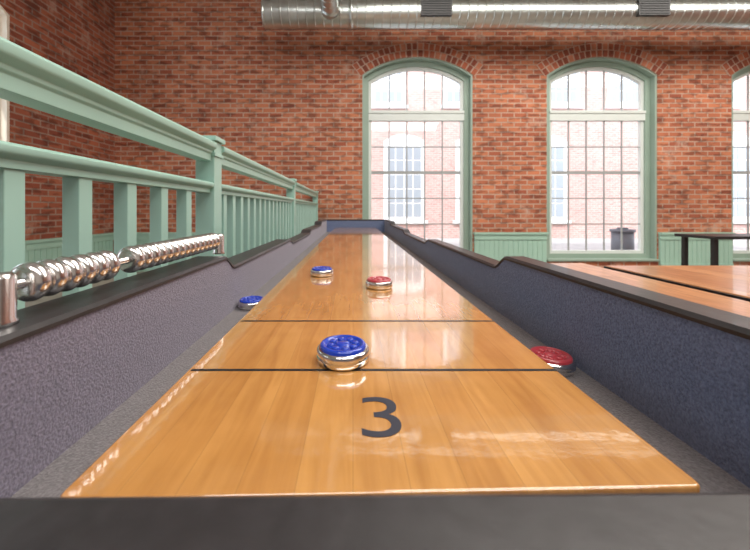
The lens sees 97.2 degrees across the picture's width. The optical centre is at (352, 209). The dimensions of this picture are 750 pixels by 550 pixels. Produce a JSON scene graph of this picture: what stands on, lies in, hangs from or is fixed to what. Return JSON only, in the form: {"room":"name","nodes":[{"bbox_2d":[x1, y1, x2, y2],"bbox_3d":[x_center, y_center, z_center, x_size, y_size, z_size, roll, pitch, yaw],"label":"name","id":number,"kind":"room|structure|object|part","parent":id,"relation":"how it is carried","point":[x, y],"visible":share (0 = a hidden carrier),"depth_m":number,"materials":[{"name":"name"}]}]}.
{"room":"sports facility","nodes":[
{"label":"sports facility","id":0,"kind":"room"},
{"bbox_2d":[0,0,114,251],"bbox_3d":[-4.130,-1.430,0.500,0.320,4.900,10.000,0,0,0],"label":"wall","id":1,"kind":"structure","parent":0,"point":[78,36],"depth_m":4.51,"materials":[{"name":"brick"}]},
{"bbox_2d":[0,5,9,141],"bbox_3d":[-4.122,-0.850,2.900,0.295,3.398,1.838,0,0,0],"label":"door frame","id":2,"kind":"structure","parent":1,"relation":"attached to","point":[4,16],"depth_m":3.79,"materials":[{"name":"beige paint"}]},
{"bbox_2d":[25,233,113,262],"bbox_3d":[-3.934,0.695,4.625,0.069,0.650,1.590,0,0,0],"label":"trim","id":3,"kind":"structure","parent":1,"relation":"attached to","point":[37,250],"depth_m":4.30,"materials":[{"name":"green paint"}]},
{"bbox_2d":[25,272,142,307],"bbox_3d":[2.765,1.095,0.500,14.110,0.150,10.640,0,0,0],"label":"floor","id":4,"kind":"structure","parent":0,"point":[45,298],"depth_m":3.85,"materials":[{"name":"grey concrete"}]},
{"bbox_2d":[0,36,318,309],"bbox_3d":[-0.620,0.355,2.445,0.104,1.330,6.094,0,0,0],"label":"guard railing","id":5,"kind":"object","parent":4,"relation":"on","point":[247,219],"visible":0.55,"depth_m":0.88,"materials":[{"name":"green paint"}]},
{"bbox_2d":[0,219,749,549],"bbox_3d":[0.017,0.559,1.780,0.705,0.922,3.400,0,0,0],"label":"table","id":6,"kind":"object","parent":4,"relation":"on","point":[149,410],"visible":1,"depth_m":0.29,"materials":[{"name":"brown wood"}]},
{"bbox_2d":[0,233,224,327],"bbox_3d":[-0.302,0.073,0.511,0.037,0.049,0.487,0,0,0],"label":"abacus scorer","id":7,"kind":"object","parent":6,"relation":"on","point":[28,281],"visible":1,"depth_m":0.36,"materials":[{"name":"silver metal"}]},
{"bbox_3d":[-0.298,0.169,1.790,0.052,0.126,3.380,0,0,0],"label":"panel","id":8,"kind":"part","parent":6,"relation":"part of","materials":[{"name":"purple carpet"}]},
{"bbox_2d":[238,296,262,310],"bbox_3d":[-0.238,0.218,0.775,0.062,0.021,0.062,0,0,0],"label":"puck","id":9,"kind":"object","parent":6,"relation":"on","point":[247,303],"visible":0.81,"depth_m":0.75,"materials":[{"name":"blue metal"}]},
{"bbox_2d":[311,266,332,276],"bbox_3d":[-0.085,0.167,0.900,0.062,0.021,0.062,0,0,-29],"label":"puck","id":10,"kind":"object","parent":6,"relation":"on","point":[318,271],"visible":1,"depth_m":0.88,"materials":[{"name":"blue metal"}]},
{"bbox_2d":[317,335,368,370],"bbox_3d":[-0.012,0.167,0.391,0.062,0.021,0.062,0,0,-11],"label":"puck","id":11,"kind":"object","parent":6,"relation":"on","point":[336,352],"visible":1,"depth_m":0.37,"materials":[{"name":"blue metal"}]},
{"bbox_3d":[0.026,0.254,3.450,0.597,0.288,0.060,0,0,0],"label":"panel","id":12,"kind":"part","parent":6,"relation":"part of","materials":[{"name":"blue carpet"}]},
{"bbox_2d":[366,276,392,289],"bbox_3d":[0.060,0.167,0.760,0.062,0.021,0.062,0,0,-6],"label":"puck","id":13,"kind":"object","parent":6,"relation":"on","point":[374,282],"visible":1,"depth_m":0.74,"materials":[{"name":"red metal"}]},
{"bbox_2d":[530,346,575,376],"bbox_3d":[0.286,0.218,0.478,0.062,0.021,0.062,0,0,-17],"label":"puck","id":14,"kind":"object","parent":6,"relation":"on","point":[563,362],"visible":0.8,"depth_m":0.46,"materials":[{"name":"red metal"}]},
{"bbox_3d":[0.341,0.169,1.790,0.032,0.126,3.380,0,0,0],"label":"panel","id":15,"kind":"part","parent":6,"relation":"part of","materials":[{"name":"blue carpet"}]},
{"bbox_2d":[551,263,749,316],"bbox_3d":[0.762,0.635,0.833,0.657,0.770,1.466,0,0,0],"label":"dining table","id":16,"kind":"object","parent":4,"relation":"on","point":[737,306],"visible":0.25,"depth_m":1.04,"materials":[{"name":"brown wood"}]},
{"bbox_2d":[604,266,749,301],"bbox_3d":[1.857,0.632,0.783,1.497,0.775,1.366,0,0,0],"label":"dining table","id":17,"kind":"object","parent":4,"relation":"on","point":[729,281],"visible":0.28,"depth_m":1.22,"materials":[{"name":"brown wood"}]},
{"bbox_2d":[674,234,749,265],"bbox_3d":[4.285,0.642,3.510,1.330,0.755,0.420,0,0,0],"label":"side table","id":18,"kind":"object","parent":4,"relation":"on","point":[714,238],"visible":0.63,"depth_m":3.43,"materials":[{"name":"black metal"}]},
{"bbox_3d":[4.275,0.657,3.510,1.230,0.725,0.340,0,0,0],"label":"frame","id":19,"kind":"part","parent":18,"relation":"part of","materials":[{"name":"black metal"}]},
{"bbox_2d":[115,0,749,267],"bbox_3d":[2.765,-1.430,5.660,14.110,4.900,0.320,0,0,0],"label":"wall","id":20,"kind":"structure","parent":0,"point":[288,102],"depth_m":5.50,"materials":[{"name":"brick"}]},
{"bbox_2d":[137,232,194,271],"bbox_3d":[-1.883,0.695,5.465,4.035,0.650,0.069,0,0,0],"label":"trim","id":21,"kind":"structure","parent":20,"relation":"attached to","point":[142,237],"depth_m":5.45,"materials":[{"name":"green paint"}]},
{"bbox_2d":[369,67,463,247],"bbox_3d":[1.075,-0.850,5.638,1.620,3.180,0.105,0,0,0],"label":"window","id":22,"kind":"structure","parent":20,"relation":"in","point":[374,115],"depth_m":5.63,"materials":[{"name":"white paint"}]},
{"bbox_3d":[1.075,-0.843,5.660,1.520,3.087,0.024,0,0,0],"label":"muntins","id":23,"kind":"part","parent":22,"relation":"part of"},
{"bbox_2d":[362,57,472,251],"bbox_3d":[1.075,-0.850,5.652,1.838,3.398,0.295,0,0,0],"label":"window frame","id":24,"kind":"structure","parent":20,"relation":"attached to","point":[466,77],"depth_m":5.60,"materials":[{"name":"green paint"}]},
{"bbox_2d":[352,43,482,75],"bbox_3d":[1.075,-2.506,5.504,2.190,0.559,0.032,0,0,0],"label":"trim","id":25,"kind":"structure","parent":20,"relation":"attached to","point":[406,50],"depth_m":5.49,"materials":[{"name":"brick"}]},
{"bbox_2d":[473,232,548,261],"bbox_3d":[2.612,0.695,5.465,1.215,0.650,0.069,0,0,0],"label":"trim","id":26,"kind":"structure","parent":20,"relation":"attached to","point":[494,245],"depth_m":5.46,"materials":[{"name":"green paint"}]},
{"bbox_2d":[550,67,645,252],"bbox_3d":[4.150,-0.850,5.638,1.620,3.180,0.105,0,0,0],"label":"window","id":27,"kind":"structure","parent":20,"relation":"in","point":[638,115],"depth_m":5.64,"materials":[{"name":"white paint"}]},
{"bbox_3d":[4.150,-0.843,5.660,1.520,3.087,0.024,0,0,0],"label":"muntins","id":28,"kind":"part","parent":27,"relation":"part of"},
{"bbox_2d":[547,57,656,258],"bbox_3d":[4.150,-0.850,5.652,1.838,3.398,0.295,0,0,0],"label":"window frame","id":29,"kind":"structure","parent":20,"relation":"attached to","point":[649,78],"depth_m":5.60,"materials":[{"name":"green paint"}]},
{"bbox_2d":[537,43,667,75],"bbox_3d":[4.150,-2.506,5.504,2.190,0.559,0.032,0,0,0],"label":"trim","id":30,"kind":"structure","parent":20,"relation":"attached to","point":[590,50],"depth_m":5.49,"materials":[{"name":"brick"}]},
{"bbox_2d":[547,258,658,260],"bbox_3d":[4.150,0.833,5.530,1.840,0.035,0.140,0,0,0],"label":"sill","id":31,"kind":"structure","parent":20,"relation":"attached to","point":[548,259],"depth_m":5.46,"materials":[{"name":"green paint"}]},
{"bbox_2d":[658,232,735,265],"bbox_3d":[5.690,0.695,5.465,1.220,0.650,0.069,0,0,0],"label":"trim","id":32,"kind":"structure","parent":20,"relation":"attached to","point":[669,245],"depth_m":5.46,"materials":[{"name":"green paint"}]},
{"bbox_2d":[721,50,749,75],"bbox_3d":[7.230,-2.506,5.504,2.190,0.559,0.032,0,0,0],"label":"trim","id":33,"kind":"structure","parent":20,"relation":"attached to","point":[741,60],"depth_m":5.49,"materials":[{"name":"brick"}]},
{"bbox_2d":[732,65,749,257],"bbox_3d":[7.230,-0.850,5.652,1.838,3.398,0.295,0,0,0],"label":"window frame","id":34,"kind":"structure","parent":20,"relation":"attached to","point":[746,69],"depth_m":5.51,"materials":[{"name":"green paint"}]},
{"bbox_2d":[733,72,749,252],"bbox_3d":[7.230,-0.850,5.638,1.620,3.180,0.105,0,0,0],"label":"window","id":35,"kind":"structure","parent":20,"relation":"in","point":[747,172],"depth_m":5.65,"materials":[{"name":"grey paint"}]},
{"bbox_3d":[7.230,-0.850,5.638,1.620,3.180,0.105,0,0,0],"label":"sash","id":36,"kind":"part","parent":35,"relation":"part of","materials":[{"name":"white wood"}]},
{"bbox_2d":[733,258,749,260],"bbox_3d":[7.230,0.833,5.530,1.840,0.035,0.140,0,0,0],"label":"sill","id":37,"kind":"structure","parent":20,"relation":"attached to","point":[734,259],"depth_m":5.46,"materials":[{"name":"green paint"}]},
{"bbox_3d":[2.765,-3.955,0.500,14.110,0.150,10.640,0,0,0],"label":"ceiling","id":38,"kind":"structure","parent":0,"visible":0},
{"bbox_2d":[261,0,749,29],"bbox_3d":[3.665,-3.275,4.058,9.930,1.210,2.316,0,0,0],"label":"air duct","id":39,"kind":"object","parent":38,"relation":"hanging from","point":[276,14],"visible":1,"depth_m":4.69,"materials":[{"name":"metal"}]},
{"label":"outside","id":40,"kind":"structure","parent":0,"visible":0},
{"bbox_2d":[425,238,749,249],"bbox_3d":[2.500,1.170,32.910,55.000,0.200,54.179,0,0,0],"label":"ground","id":41,"kind":"structure","parent":40,"point":[557,243],"depth_m":10.54,"materials":[{"name":"grey concrete"}]},
{"bbox_2d":[371,71,749,237],"bbox_3d":[5.000,-6.380,12.750,38.000,15.200,0.500,0,0,0],"label":"facade","id":42,"kind":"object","parent":41,"relation":"on","point":[415,79],"visible":0.02,"depth_m":12.50,"materials":[{"name":"red brick"}]},
{"bbox_2d":[371,72,407,108],"bbox_3d":[1.332,-5.215,12.450,1.500,2.770,0.140,0,0,0],"label":"window pane","id":43,"kind":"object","parent":42,"relation":"attached to","point":[379,89],"depth_m":12.44,"materials":[{"name":"white"}]},
{"bbox_2d":[384,135,427,222],"bbox_3d":[1.932,-1.165,12.450,1.750,3.370,0.140,0,0,0],"label":"window","id":44,"kind":"structure","parent":42,"relation":"attached to","point":[415,156],"depth_m":12.44,"materials":[{"name":"white"}]},
{"bbox_2d":[440,76,458,108],"bbox_3d":[4.059,-5.215,12.450,1.500,2.770,0.140,0,0,0],"label":"window","id":45,"kind":"structure","parent":42,"relation":"attached to","point":[450,87],"depth_m":12.44,"materials":[{"name":"white"}]},
{"bbox_2d":[453,139,458,222],"bbox_3d":[4.659,-1.165,12.450,1.750,3.370,0.140,0,0,0],"label":"window","id":46,"kind":"structure","parent":42,"relation":"attached to","point":[457,141],"depth_m":12.46,"materials":[{"name":"white"}]},
{"bbox_2d":[552,135,570,222],"bbox_3d":[7.311,-1.165,12.450,1.750,3.370,0.140,0,0,0],"label":"window","id":47,"kind":"structure","parent":42,"relation":"attached to","point":[559,155],"depth_m":12.44,"materials":[{"name":"white"}]},
{"bbox_2d":[552,73,583,108],"bbox_3d":[7.923,-5.215,12.450,1.500,2.770,0.140,0,0,0],"label":"window","id":48,"kind":"structure","parent":42,"relation":"attached to","point":[559,87],"depth_m":12.44,"materials":[{"name":"white"}]},
{"bbox_2d":[605,73,637,108],"bbox_3d":[10.271,-5.215,12.450,1.500,2.770,0.140,0,0,0],"label":"window","id":49,"kind":"structure","parent":42,"relation":"attached to","point":[630,88],"depth_m":12.44,"materials":[{"name":"white"}]},
{"bbox_2d":[733,80,742,108],"bbox_3d":[13.870,-5.215,12.450,1.500,2.770,0.140,0,0,0],"label":"window","id":50,"kind":"structure","parent":42,"relation":"attached to","point":[735,84],"depth_m":12.46,"materials":[{"name":"white"}]},
{"bbox_2d":[733,135,749,222],"bbox_3d":[14.470,-1.165,12.450,1.750,3.370,0.140,0,0,0],"label":"window","id":51,"kind":"structure","parent":42,"relation":"attached to","point":[739,154],"depth_m":12.44,"materials":[{"name":"white"}]},
{"bbox_2d":[609,227,635,249],"bbox_3d":[6.450,0.745,7.900,0.500,0.650,0.500,0,0,0],"label":"trash can","id":52,"kind":"object","parent":41,"relation":"on","point":[628,234],"visible":0.79,"depth_m":7.72,"materials":[{"name":"grey"}]}
]}

